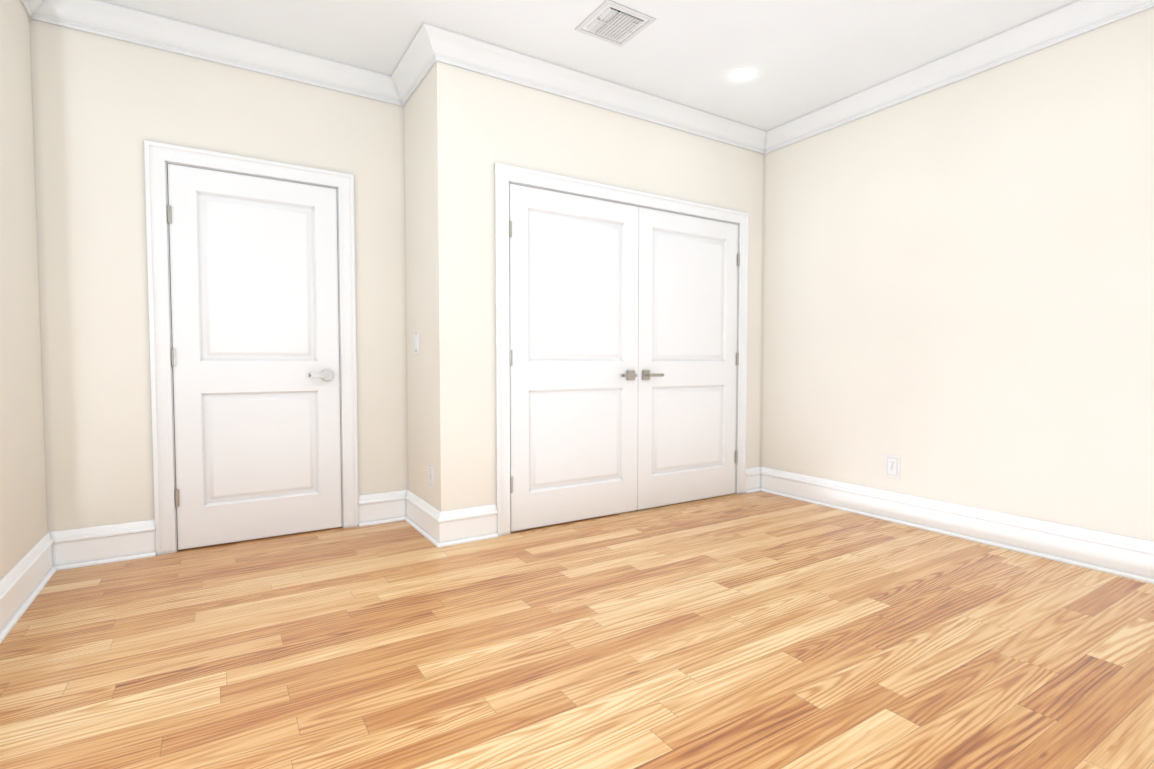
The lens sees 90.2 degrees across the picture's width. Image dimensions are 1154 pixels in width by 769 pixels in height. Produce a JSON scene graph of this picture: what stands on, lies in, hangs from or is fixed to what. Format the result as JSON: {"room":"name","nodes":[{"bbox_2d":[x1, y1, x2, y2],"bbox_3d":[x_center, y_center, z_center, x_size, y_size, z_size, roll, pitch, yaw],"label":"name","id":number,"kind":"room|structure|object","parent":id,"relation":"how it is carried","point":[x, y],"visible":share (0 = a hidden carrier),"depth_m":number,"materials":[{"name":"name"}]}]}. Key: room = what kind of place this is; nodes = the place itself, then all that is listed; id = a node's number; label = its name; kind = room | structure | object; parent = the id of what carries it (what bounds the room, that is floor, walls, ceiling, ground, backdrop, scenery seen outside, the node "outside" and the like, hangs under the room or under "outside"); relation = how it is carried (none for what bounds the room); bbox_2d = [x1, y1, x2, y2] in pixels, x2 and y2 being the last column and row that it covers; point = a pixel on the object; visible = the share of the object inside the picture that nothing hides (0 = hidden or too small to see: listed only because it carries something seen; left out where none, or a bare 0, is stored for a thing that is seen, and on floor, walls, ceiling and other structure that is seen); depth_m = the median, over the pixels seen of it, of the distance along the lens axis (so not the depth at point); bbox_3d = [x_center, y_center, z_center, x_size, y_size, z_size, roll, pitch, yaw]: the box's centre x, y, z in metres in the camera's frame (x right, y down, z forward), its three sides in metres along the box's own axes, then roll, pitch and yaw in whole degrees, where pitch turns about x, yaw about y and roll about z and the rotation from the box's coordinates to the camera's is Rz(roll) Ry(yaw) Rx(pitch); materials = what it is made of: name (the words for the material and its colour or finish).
{"room":"empty bedroom","nodes":[
{"label":"empty bedroom","id":0,"kind":"room"},
{"bbox_2d":[0,0,47,579],"bbox_3d":[-1.524,-0.397,0.966,0.140,2.720,4.338,-1,3,-32],"label":"wall","id":1,"kind":"structure","parent":0,"point":[23,514],"depth_m":2.44,"materials":[{"name":"beige paint"}]},
{"bbox_2d":[0,531,59,643],"bbox_3d":[-1.462,0.867,1.076,0.031,0.185,4.020,-1,3,-32],"label":"baseboard","id":2,"kind":"structure","parent":1,"relation":"attached to","point":[25,579],"depth_m":2.39,"materials":[{"name":"white paint"}]},
{"bbox_2d":[20,0,59,25],"bbox_3d":[-1.457,-1.698,1.034,0.100,0.125,3.930,-1,3,-32],"label":"crown molding","id":3,"kind":"structure","parent":1,"relation":"attached to","point":[38,10],"depth_m":2.67,"materials":[{"name":"white paint"}]},
{"bbox_2d":[30,19,407,531],"bbox_3d":[-1.909,-0.483,3.201,1.865,2.720,0.140,-1,3,-32],"label":"wall","id":4,"kind":"structure","parent":0,"point":[104,108],"depth_m":2.90,"materials":[{"name":"beige paint"}]},
{"bbox_2d":[60,519,155,569],"bbox_3d":[-2.333,0.797,2.882,0.356,0.185,0.031,-1,3,-32],"label":"baseboard","id":5,"kind":"structure","parent":4,"relation":"attached to","point":[88,546],"depth_m":2.87,"materials":[{"name":"white paint"}]},
{"bbox_2d":[56,0,404,106],"bbox_3d":[-1.736,-1.779,3.118,1.605,0.125,0.100,-1,3,-32],"label":"crown molding","id":6,"kind":"structure","parent":4,"relation":"attached to","point":[98,17],"depth_m":3.02,"materials":[{"name":"white paint"}]},
{"bbox_2d":[144,140,358,555],"bbox_3d":[-1.798,-0.185,3.270,1.003,2.119,0.162,-1,3,-32],"label":"door frame","id":7,"kind":"structure","parent":4,"relation":"attached to","point":[157,155],"depth_m":3.01,"materials":[{"name":"white paint"}]},
{"bbox_2d":[167,164,341,549],"bbox_3d":[-1.763,-0.140,3.211,0.826,2.017,0.091,-1,3,-32],"label":"door leaf","id":8,"kind":"structure","parent":4,"relation":"in","point":[255,318],"depth_m":3.20,"materials":[{"name":"white paint"}]},
{"bbox_2d":[404,61,464,511],"bbox_3d":[-0.890,-0.493,3.462,0.140,2.720,0.780,-1,3,-32],"label":"wall","id":9,"kind":"structure","parent":0,"point":[433,181],"depth_m":3.17,"materials":[{"name":"beige paint"}]},
{"bbox_2d":[388,42,431,103],"bbox_3d":[-0.925,-1.783,3.243,0.100,0.125,0.510,-1,3,-32],"label":"crown molding","id":10,"kind":"structure","parent":9,"relation":"attached to","point":[408,74],"depth_m":3.34,"materials":[{"name":"white paint"}]},
{"bbox_2d":[414,331,418,353],"bbox_3d":[-0.969,-0.253,3.458,0.008,0.137,0.092,-1,3,-32],"label":"light switch","id":11,"kind":"object","parent":9,"relation":"attached to","point":[416,342],"visible":1,"depth_m":3.44,"materials":[{"name":"white plastic"}]},
{"bbox_2d":[400,490,443,547],"bbox_3d":[-0.917,0.778,3.394,0.031,0.185,0.671,-1,3,-32],"label":"baseboard","id":12,"kind":"structure","parent":9,"relation":"attached to","point":[422,516],"depth_m":3.37,"materials":[{"name":"white paint"}]},
{"bbox_2d":[428,463,433,488],"bbox_3d":[-0.832,0.520,3.272,0.006,0.137,0.092,-1,3,-32],"label":"electrical outlet","id":13,"kind":"object","parent":9,"relation":"attached to","point":[431,475],"visible":1,"depth_m":3.26,"materials":[{"name":"white plastic"}]},
{"bbox_2d":[0,491,1153,768],"bbox_3d":[-0.032,0.942,2.817,4.580,0.100,5.798,-1,3,-32],"label":"floor","id":14,"kind":"structure","parent":0,"point":[760,629],"depth_m":1.98,"materials":[{"name":"brown wood"}]},
{"bbox_2d":[104,0,1075,130],"bbox_3d":[-0.032,-1.875,2.709,4.580,0.100,5.798,-1,3,-32],"label":"ceiling","id":15,"kind":"structure","parent":0,"point":[802,57],"depth_m":3.02,"materials":[{"name":"paint"}]},
{"bbox_2d":[575,0,655,46],"bbox_3d":[0.192,-1.826,2.927,0.299,0.015,0.294,-1,3,-32],"label":"ceiling vent","id":16,"kind":"object","parent":15,"relation":"in","point":[613,24],"visible":0.96,"depth_m":2.91,"materials":[{"name":"white metal"}]},
{"bbox_2d":[729,67,755,80],"bbox_3d":[0.986,-1.849,3.426,0.340,0.008,0.340,-1,3,-32],"label":"recessed light","id":17,"kind":"object","parent":15,"relation":"in","point":[741,73],"visible":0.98,"depth_m":3.41,"materials":[{"name":"white paint"}]},
{"bbox_2d":[462,68,763,507],"bbox_3d":[0.370,-0.509,3.876,2.435,2.720,0.140,-1,3,-32],"label":"wall","id":18,"kind":"structure","parent":0,"point":[511,124],"depth_m":3.44,"materials":[{"name":"beige paint"}]},
{"bbox_2d":[444,504,497,546],"bbox_3d":[-0.589,0.784,3.222,0.311,0.185,0.031,-1,3,-32],"label":"baseboard","id":19,"kind":"structure","parent":18,"relation":"attached to","point":[465,525],"depth_m":3.22,"materials":[{"name":"white paint"}]},
{"bbox_2d":[509,183,638,531],"bbox_3d":[0.012,-0.154,3.569,0.944,2.017,0.091,-1,3,-32],"label":"closet door leaf","id":20,"kind":"structure","parent":18,"relation":"in","point":[573,273],"depth_m":3.56,"materials":[{"name":"white paint"}]},
{"bbox_2d":[412,22,767,151],"bbox_3d":[0.290,-1.798,3.633,2.575,0.125,0.100,-1,3,-32],"label":"crown molding","id":21,"kind":"structure","parent":18,"relation":"attached to","point":[430,46],"depth_m":3.43,"materials":[{"name":"white paint"}]},
{"bbox_2d":[494,163,748,536],"bbox_3d":[0.370,-0.174,3.888,1.921,2.048,0.140,-1,3,-32],"label":"door frame","id":22,"kind":"structure","parent":18,"relation":"attached to","point":[659,210],"depth_m":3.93,"materials":[{"name":"white paint"}]},
{"bbox_2d":[637,207,739,509],"bbox_3d":[0.814,-0.173,4.072,0.944,2.017,0.091,-1,3,-32],"label":"closet door leaf","id":23,"kind":"structure","parent":18,"relation":"in","point":[687,319],"depth_m":4.06,"materials":[{"name":"white paint"}]},
{"bbox_2d":[761,7,1153,540],"bbox_3d":[2.236,-0.488,3.324,0.140,2.720,4.338,-1,3,-32],"label":"wall","id":24,"kind":"structure","parent":0,"point":[958,292],"depth_m":3.17,"materials":[{"name":"beige paint"}]},
{"bbox_2d":[885,455,899,477],"bbox_3d":[1.987,0.516,3.624,0.006,0.137,0.092,-1,3,-32],"label":"electrical outlet","id":25,"kind":"object","parent":24,"relation":"attached to","point":[892,466],"visible":1,"depth_m":3.62,"materials":[{"name":"white plastic"}]},
{"bbox_2d":[752,466,1153,583],"bbox_3d":[2.320,0.790,3.070,0.040,0.185,3.380,-1,3,-32],"label":"baseboard","id":26,"kind":"structure","parent":24,"relation":"attached to","point":[1129,557],"depth_m":3.20,"materials":[{"name":"white paint"}]},
{"bbox_2d":[758,0,1153,153],"bbox_3d":[2.271,-1.774,2.994,0.100,0.125,3.290,-1,3,-32],"label":"crown molding","id":27,"kind":"structure","parent":24,"relation":"attached to","point":[1078,17],"depth_m":3.18,"materials":[{"name":"white paint"}]}
]}

